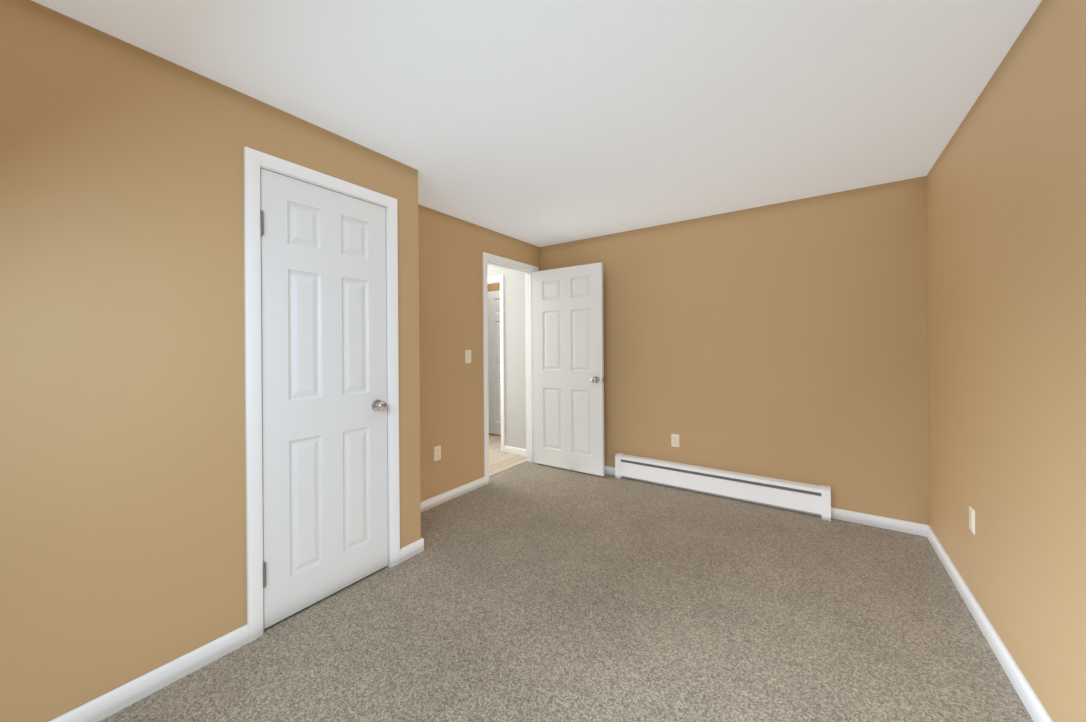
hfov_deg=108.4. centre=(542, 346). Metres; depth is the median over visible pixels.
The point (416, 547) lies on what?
baseboard
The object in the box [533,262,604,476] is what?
entry door
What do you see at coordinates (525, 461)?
threshold strip
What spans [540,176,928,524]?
wall
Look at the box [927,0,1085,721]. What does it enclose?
wall
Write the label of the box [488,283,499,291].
wall
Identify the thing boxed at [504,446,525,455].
baseboard
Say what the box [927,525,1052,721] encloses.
baseboard
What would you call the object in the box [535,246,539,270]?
wall
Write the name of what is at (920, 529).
baseboard
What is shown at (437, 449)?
outlet
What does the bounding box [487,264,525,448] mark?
wall
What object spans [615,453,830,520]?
baseboard heater
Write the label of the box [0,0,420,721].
wall
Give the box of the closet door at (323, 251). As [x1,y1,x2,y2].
[260,168,387,628]
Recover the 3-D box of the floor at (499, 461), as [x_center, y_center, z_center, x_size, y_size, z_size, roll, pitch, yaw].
[-1.364,1.321,4.221,1.859,0.098,4.920,0,0,35]
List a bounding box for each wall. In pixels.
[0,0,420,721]
[418,204,534,501]
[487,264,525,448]
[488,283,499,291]
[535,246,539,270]
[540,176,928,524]
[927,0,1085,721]
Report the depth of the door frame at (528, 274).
4.17 m
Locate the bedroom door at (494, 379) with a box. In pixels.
[488,291,500,434]
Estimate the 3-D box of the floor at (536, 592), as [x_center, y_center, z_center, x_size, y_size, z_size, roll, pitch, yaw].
[0.130,1.310,1.824,3.331,0.100,4.190,0,0,35]
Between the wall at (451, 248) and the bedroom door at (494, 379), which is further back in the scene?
the bedroom door at (494, 379)
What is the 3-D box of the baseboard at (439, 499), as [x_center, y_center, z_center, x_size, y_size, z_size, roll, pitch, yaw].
[-0.840,1.229,3.139,0.014,0.075,1.073,0,0,35]
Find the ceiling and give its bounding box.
[31,0,1041,246]
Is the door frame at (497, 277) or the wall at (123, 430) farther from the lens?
the door frame at (497, 277)
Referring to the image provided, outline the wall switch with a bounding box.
[465,350,470,362]
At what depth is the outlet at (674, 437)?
3.49 m
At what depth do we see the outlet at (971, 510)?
1.83 m
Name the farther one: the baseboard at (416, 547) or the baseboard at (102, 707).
the baseboard at (416, 547)
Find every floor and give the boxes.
[99,461,1033,721]
[489,433,525,475]
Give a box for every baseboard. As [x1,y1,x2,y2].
[49,624,248,721]
[400,538,423,562]
[420,477,484,511]
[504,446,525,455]
[604,465,927,536]
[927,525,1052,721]
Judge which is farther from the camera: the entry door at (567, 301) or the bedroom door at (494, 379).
the bedroom door at (494, 379)
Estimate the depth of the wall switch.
3.42 m
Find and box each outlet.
[434,445,440,460]
[671,434,678,446]
[969,506,974,534]
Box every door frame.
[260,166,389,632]
[482,252,538,484]
[488,275,504,451]
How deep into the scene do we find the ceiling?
1.64 m
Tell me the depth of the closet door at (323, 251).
1.95 m

